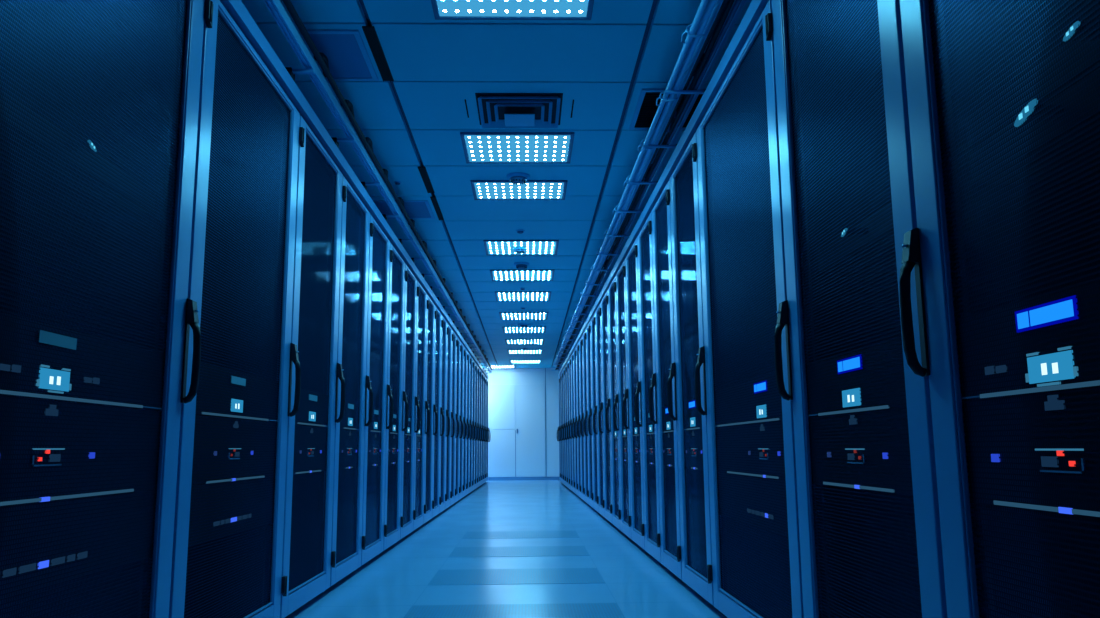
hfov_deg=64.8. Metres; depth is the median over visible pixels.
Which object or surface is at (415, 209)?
ceiling hatch
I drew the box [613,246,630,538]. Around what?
rack
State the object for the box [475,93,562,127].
ceiling vent
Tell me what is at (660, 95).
clamp
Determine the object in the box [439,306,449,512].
rack
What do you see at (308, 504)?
rack
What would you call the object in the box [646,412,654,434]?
console
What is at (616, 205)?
clamp
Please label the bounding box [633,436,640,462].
server
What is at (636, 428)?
console
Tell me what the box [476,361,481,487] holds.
rack
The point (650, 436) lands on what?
server
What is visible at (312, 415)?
console
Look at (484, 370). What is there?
rack
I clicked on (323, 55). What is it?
cable loop
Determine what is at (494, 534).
floor vent
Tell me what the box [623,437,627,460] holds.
server
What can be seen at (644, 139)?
clamp
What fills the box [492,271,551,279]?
diffuser
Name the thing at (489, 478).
baseboard
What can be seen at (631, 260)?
rack
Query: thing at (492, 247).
recessed light
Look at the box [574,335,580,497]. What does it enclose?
rack
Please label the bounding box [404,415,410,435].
console
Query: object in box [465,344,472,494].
rack
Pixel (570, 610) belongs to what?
floor vent
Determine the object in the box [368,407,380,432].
console
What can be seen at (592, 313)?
rack
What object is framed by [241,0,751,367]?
ceiling
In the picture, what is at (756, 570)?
rack
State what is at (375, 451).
server
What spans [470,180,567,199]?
recessed light
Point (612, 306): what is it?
rack
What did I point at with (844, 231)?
lamp
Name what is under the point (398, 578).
floor
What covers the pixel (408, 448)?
server
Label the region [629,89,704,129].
ceiling vent
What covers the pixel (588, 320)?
rack
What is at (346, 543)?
rack
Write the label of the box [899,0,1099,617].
rack
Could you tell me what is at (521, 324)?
smoke detector
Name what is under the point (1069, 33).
lamp
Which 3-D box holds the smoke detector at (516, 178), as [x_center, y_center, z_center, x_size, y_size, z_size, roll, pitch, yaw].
[-0.206,-0.844,5.632,0.150,0.045,0.150,0,-9,-1]
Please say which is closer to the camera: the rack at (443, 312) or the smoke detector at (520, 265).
the smoke detector at (520, 265)
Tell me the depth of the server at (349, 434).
4.68 m
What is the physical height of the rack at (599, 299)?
2.200 m
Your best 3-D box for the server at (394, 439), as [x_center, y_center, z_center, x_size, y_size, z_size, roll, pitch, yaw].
[-1.401,0.988,6.093,0.587,0.206,0.504,0,-9,-1]
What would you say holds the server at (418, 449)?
attached to the rack at (421, 317)
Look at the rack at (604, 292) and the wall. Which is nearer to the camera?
the rack at (604, 292)
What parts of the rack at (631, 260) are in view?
handle, panel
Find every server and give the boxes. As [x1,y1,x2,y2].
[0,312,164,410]
[0,398,160,506]
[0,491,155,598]
[191,416,276,485]
[293,425,326,473]
[339,430,357,468]
[367,432,380,465]
[388,434,397,463]
[404,436,410,461]
[416,438,421,460]
[614,438,617,459]
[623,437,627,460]
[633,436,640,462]
[647,435,654,463]
[663,433,674,466]
[684,430,702,469]
[716,422,785,479]
[809,409,912,493]
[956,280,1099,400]
[963,389,1099,516]
[966,21,1099,183]
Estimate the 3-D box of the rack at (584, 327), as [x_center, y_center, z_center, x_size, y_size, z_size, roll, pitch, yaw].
[0.890,1.265,10.524,1.012,2.200,0.645,0,-9,-2]
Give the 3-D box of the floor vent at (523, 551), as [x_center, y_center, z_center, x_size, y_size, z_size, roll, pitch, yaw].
[-0.206,1.640,5.858,0.910,0.005,0.567,0,-9,-1]
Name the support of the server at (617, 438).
attached to the rack at (612, 306)
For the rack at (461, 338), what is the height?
2.200 m
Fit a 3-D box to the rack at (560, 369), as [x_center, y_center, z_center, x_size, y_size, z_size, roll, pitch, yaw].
[0.673,2.260,16.711,1.012,2.200,0.645,0,-9,-2]
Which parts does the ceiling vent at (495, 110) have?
plate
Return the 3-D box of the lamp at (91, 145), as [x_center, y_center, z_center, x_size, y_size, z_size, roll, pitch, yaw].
[-1.046,-0.372,1.979,0.004,0.018,0.041,0,-9,-1]
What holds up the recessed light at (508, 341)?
in the ceiling
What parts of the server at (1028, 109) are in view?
switch unit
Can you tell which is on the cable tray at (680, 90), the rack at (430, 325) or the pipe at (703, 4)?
the pipe at (703, 4)
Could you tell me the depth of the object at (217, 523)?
2.82 m
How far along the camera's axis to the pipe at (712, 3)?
4.25 m
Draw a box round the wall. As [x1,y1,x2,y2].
[484,367,560,476]
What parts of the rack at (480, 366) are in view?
door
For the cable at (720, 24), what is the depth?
4.26 m
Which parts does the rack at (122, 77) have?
door, handle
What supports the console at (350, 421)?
on the server at (349, 434)
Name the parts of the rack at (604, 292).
handle, panel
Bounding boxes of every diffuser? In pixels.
[485,366,514,367]
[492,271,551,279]
[509,350,541,352]
[511,361,539,362]
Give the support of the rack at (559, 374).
on the floor
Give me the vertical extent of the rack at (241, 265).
2.200 m
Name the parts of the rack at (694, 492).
handle, panel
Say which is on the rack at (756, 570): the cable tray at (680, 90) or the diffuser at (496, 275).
the cable tray at (680, 90)
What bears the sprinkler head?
attached to the ceiling
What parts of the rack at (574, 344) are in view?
handle, door, panel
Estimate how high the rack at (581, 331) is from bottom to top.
2.200 m
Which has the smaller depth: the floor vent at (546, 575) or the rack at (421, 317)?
the floor vent at (546, 575)
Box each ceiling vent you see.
[362,26,393,81]
[418,166,434,192]
[430,197,443,220]
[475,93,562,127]
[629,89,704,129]
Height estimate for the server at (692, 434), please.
0.180 m
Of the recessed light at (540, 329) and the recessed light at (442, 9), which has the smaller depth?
the recessed light at (442, 9)
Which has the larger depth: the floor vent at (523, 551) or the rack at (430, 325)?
the rack at (430, 325)
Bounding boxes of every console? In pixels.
[195,363,278,421]
[295,389,327,426]
[340,400,358,430]
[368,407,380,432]
[389,411,397,433]
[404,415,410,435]
[416,419,421,436]
[622,417,626,436]
[633,414,639,435]
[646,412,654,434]
[662,405,673,432]
[683,399,701,430]
[714,374,782,427]
[806,338,905,417]
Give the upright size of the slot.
0.070 m
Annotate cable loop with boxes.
[314,52,329,76]
[340,99,354,118]
[365,137,373,153]
[395,197,404,212]
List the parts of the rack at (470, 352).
panel, door, handle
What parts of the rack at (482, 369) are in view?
door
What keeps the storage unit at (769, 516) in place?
attached to the rack at (756, 570)
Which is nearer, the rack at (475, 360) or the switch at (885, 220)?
the switch at (885, 220)
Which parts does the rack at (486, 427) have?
panel, door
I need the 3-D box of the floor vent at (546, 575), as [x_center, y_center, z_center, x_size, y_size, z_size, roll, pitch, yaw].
[-0.178,1.458,4.723,0.910,0.005,0.567,0,-9,-1]
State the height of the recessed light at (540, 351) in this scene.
0.012 m
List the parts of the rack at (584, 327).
handle, door, panel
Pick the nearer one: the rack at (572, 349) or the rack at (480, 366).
the rack at (572, 349)
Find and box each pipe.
[553,0,708,365]
[555,0,716,365]
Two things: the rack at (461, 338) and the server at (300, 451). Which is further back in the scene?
the rack at (461, 338)
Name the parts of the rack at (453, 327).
door, panel, handle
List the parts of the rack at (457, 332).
door, panel, handle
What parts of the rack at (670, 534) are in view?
handle, panel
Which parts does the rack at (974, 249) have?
handle, door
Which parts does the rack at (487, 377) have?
door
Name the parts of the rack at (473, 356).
door, panel, handle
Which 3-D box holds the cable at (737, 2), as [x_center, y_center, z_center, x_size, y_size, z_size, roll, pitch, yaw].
[0.451,-0.073,9.597,0.028,0.026,16.501,0,-9,-2]
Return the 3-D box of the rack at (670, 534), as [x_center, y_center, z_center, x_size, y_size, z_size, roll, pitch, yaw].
[1.092,0.344,4.796,1.012,2.200,0.658,0,-9,-2]
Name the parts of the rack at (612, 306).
handle, panel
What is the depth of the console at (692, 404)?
4.08 m
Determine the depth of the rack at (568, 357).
14.40 m
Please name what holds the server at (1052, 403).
attached to the rack at (974, 249)
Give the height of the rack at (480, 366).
2.200 m
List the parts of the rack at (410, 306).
panel, handle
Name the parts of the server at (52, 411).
port panel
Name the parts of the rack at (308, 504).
panel, handle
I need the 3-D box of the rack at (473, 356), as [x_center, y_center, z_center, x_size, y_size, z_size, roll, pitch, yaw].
[-1.684,1.829,13.903,1.012,2.200,0.596,0,-9,-1]
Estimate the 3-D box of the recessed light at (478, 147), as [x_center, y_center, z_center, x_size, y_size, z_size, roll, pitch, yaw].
[-0.189,-0.945,5.106,0.642,0.012,0.514,0,-9,-1]
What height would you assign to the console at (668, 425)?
0.149 m
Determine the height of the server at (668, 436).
0.180 m
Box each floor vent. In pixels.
[404,603,624,617]
[428,568,604,584]
[449,546,589,556]
[462,531,578,538]
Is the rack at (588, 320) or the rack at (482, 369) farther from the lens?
the rack at (482, 369)
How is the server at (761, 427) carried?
on the storage unit at (769, 516)
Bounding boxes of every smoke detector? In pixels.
[507,172,529,184]
[513,247,526,253]
[514,262,528,268]
[518,323,529,326]
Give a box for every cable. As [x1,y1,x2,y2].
[282,0,492,369]
[283,2,486,358]
[555,0,728,369]
[556,0,734,369]
[558,0,741,368]
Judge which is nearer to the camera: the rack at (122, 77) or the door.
the rack at (122, 77)
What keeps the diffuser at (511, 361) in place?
attached to the recessed light at (511, 361)
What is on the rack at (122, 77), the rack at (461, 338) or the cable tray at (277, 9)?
the cable tray at (277, 9)
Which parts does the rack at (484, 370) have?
door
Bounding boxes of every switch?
[0,89,154,212]
[818,203,896,271]
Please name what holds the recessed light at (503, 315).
in the ceiling
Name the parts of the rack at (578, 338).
handle, door, panel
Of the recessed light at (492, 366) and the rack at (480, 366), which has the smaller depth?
the rack at (480, 366)
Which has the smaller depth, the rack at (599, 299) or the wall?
the rack at (599, 299)
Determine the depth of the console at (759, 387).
3.00 m
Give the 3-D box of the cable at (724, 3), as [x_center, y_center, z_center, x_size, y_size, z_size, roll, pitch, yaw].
[0.403,-0.076,9.596,0.039,0.032,16.501,0,-9,-2]
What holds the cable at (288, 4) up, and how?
on the cable tray at (277, 9)
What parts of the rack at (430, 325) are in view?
panel, handle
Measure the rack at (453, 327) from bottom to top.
2.200 m
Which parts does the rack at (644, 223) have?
handle, panel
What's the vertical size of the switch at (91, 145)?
0.060 m
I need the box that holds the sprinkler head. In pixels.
[516,229,524,233]
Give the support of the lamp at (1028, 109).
attached to the server at (1028, 109)
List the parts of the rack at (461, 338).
panel, door, handle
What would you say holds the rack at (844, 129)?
on the floor
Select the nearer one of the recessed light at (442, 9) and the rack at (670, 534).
the recessed light at (442, 9)
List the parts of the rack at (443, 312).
panel, door, handle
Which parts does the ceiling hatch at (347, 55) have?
hatch lid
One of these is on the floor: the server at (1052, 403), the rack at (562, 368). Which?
the rack at (562, 368)
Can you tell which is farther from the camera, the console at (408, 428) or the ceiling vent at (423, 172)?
the console at (408, 428)
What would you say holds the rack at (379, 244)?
on the floor
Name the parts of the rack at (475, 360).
panel, door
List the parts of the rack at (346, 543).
panel, handle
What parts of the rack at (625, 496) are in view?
handle, panel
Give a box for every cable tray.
[263,0,491,372]
[551,0,745,370]
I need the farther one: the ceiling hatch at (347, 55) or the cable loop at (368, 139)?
the cable loop at (368, 139)
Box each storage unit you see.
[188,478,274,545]
[718,473,787,535]
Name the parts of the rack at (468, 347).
door, panel, handle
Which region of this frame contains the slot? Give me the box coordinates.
[666,112,676,131]
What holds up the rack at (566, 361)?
on the floor
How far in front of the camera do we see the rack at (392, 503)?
6.29 m
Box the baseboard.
[488,477,558,480]
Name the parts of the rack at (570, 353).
door, panel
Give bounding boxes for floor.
[285,480,727,617]
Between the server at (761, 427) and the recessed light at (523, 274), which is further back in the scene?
the recessed light at (523, 274)
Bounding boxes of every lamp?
[87,140,96,151]
[841,228,847,236]
[1014,98,1037,126]
[1063,21,1080,41]
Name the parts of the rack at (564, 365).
door, panel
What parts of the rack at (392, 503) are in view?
panel, handle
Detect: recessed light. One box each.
[431,0,593,19]
[460,132,574,163]
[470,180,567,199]
[483,240,558,254]
[484,365,515,367]
[490,269,554,280]
[495,291,550,300]
[499,312,547,319]
[502,326,545,332]
[505,339,544,343]
[507,349,542,353]
[509,360,540,363]
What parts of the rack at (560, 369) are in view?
door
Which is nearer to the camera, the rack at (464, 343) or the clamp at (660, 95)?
the clamp at (660, 95)
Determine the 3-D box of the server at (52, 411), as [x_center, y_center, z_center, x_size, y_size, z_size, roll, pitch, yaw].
[-1.332,0.312,1.890,0.587,0.206,0.870,0,-9,-1]
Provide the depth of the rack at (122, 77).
2.09 m
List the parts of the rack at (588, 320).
handle, panel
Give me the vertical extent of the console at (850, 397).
0.149 m
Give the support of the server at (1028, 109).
attached to the rack at (974, 249)
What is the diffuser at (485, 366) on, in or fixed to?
attached to the recessed light at (492, 366)
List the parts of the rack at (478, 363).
door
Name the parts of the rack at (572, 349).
handle, door, panel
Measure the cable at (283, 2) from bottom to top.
0.026 m
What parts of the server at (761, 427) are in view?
port panel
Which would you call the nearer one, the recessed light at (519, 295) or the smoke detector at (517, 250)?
the smoke detector at (517, 250)
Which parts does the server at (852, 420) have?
port panel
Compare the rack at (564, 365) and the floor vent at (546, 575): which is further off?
the rack at (564, 365)
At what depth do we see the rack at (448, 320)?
10.05 m
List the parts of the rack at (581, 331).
handle, panel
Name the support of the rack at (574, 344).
on the floor
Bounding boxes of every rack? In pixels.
[0,0,204,617]
[169,0,300,617]
[280,93,344,617]
[330,158,372,585]
[361,199,393,565]
[383,229,408,550]
[400,252,419,538]
[413,269,429,530]
[424,284,437,522]
[432,296,444,517]
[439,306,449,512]
[445,314,454,508]
[450,322,458,505]
[454,328,462,501]
[458,334,466,499]
[462,340,469,496]
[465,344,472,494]
[468,349,474,492]
[471,354,477,490]
[474,357,479,488]
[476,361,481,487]
[478,364,483,485]
[480,367,485,484]
[482,370,486,482]
[485,372,488,481]
[486,375,490,481]
[557,371,560,481]
[558,369,561,481]
[560,366,563,483]
[561,362,565,485]
[563,358,567,486]
[565,354,569,488]
[567,350,572,490]
[569,346,574,492]
[571,340,577,494]
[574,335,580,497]
[577,329,584,500]
[580,321,588,503]
[584,314,593,507]
[588,304,598,512]
[593,292,604,516]
[598,279,612,523]
[605,263,620,529]
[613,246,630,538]
[622,223,644,549]
[634,196,660,562]
[649,161,681,579]
[667,111,713,605]
[695,0,803,617]
[772,0,946,617]
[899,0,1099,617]
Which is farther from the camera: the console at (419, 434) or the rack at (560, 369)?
the rack at (560, 369)
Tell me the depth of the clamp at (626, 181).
5.22 m
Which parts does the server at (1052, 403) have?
port panel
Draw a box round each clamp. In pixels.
[613,205,626,213]
[624,176,636,186]
[638,139,653,151]
[656,91,676,105]
[681,23,706,43]
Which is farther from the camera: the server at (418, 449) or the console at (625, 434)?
the server at (418, 449)
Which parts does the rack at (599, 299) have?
handle, panel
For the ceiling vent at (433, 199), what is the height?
0.007 m
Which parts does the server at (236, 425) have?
port panel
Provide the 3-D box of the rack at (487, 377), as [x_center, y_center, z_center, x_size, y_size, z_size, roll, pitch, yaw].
[-1.749,2.470,17.897,1.012,2.200,0.596,0,-9,-1]
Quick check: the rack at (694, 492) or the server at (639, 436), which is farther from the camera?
the server at (639, 436)
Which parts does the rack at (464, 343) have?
panel, door, handle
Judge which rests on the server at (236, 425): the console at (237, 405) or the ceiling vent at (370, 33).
the console at (237, 405)
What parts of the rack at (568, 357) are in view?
door, panel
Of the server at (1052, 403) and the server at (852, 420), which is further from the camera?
the server at (852, 420)
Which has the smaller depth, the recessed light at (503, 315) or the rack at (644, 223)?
the rack at (644, 223)
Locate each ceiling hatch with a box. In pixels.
[299,30,378,80]
[373,200,434,218]
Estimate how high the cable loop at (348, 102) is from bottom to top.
0.064 m
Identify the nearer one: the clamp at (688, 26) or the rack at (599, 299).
the clamp at (688, 26)
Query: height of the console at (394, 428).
0.155 m
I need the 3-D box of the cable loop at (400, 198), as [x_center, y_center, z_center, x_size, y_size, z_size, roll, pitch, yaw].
[-1.025,-0.725,5.961,0.038,0.064,0.292,0,-9,-1]
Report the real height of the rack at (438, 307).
2.200 m
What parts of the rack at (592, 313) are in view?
handle, door, panel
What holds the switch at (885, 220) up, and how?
attached to the rack at (844, 129)
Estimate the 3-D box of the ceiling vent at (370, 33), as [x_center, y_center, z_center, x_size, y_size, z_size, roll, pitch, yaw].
[-0.768,-1.138,3.892,0.050,0.007,0.540,0,-9,-1]
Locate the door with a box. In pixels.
[488,384,544,476]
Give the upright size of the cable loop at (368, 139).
0.064 m
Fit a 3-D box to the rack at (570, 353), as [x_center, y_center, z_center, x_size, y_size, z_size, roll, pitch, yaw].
[0.782,1.762,13.617,1.012,2.200,0.645,0,-9,-2]
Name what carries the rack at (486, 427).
on the floor
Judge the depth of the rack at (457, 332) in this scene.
11.18 m
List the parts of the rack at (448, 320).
panel, door, handle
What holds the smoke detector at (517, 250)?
attached to the ceiling
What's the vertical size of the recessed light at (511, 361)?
0.012 m
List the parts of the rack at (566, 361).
door, panel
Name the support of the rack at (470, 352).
on the floor

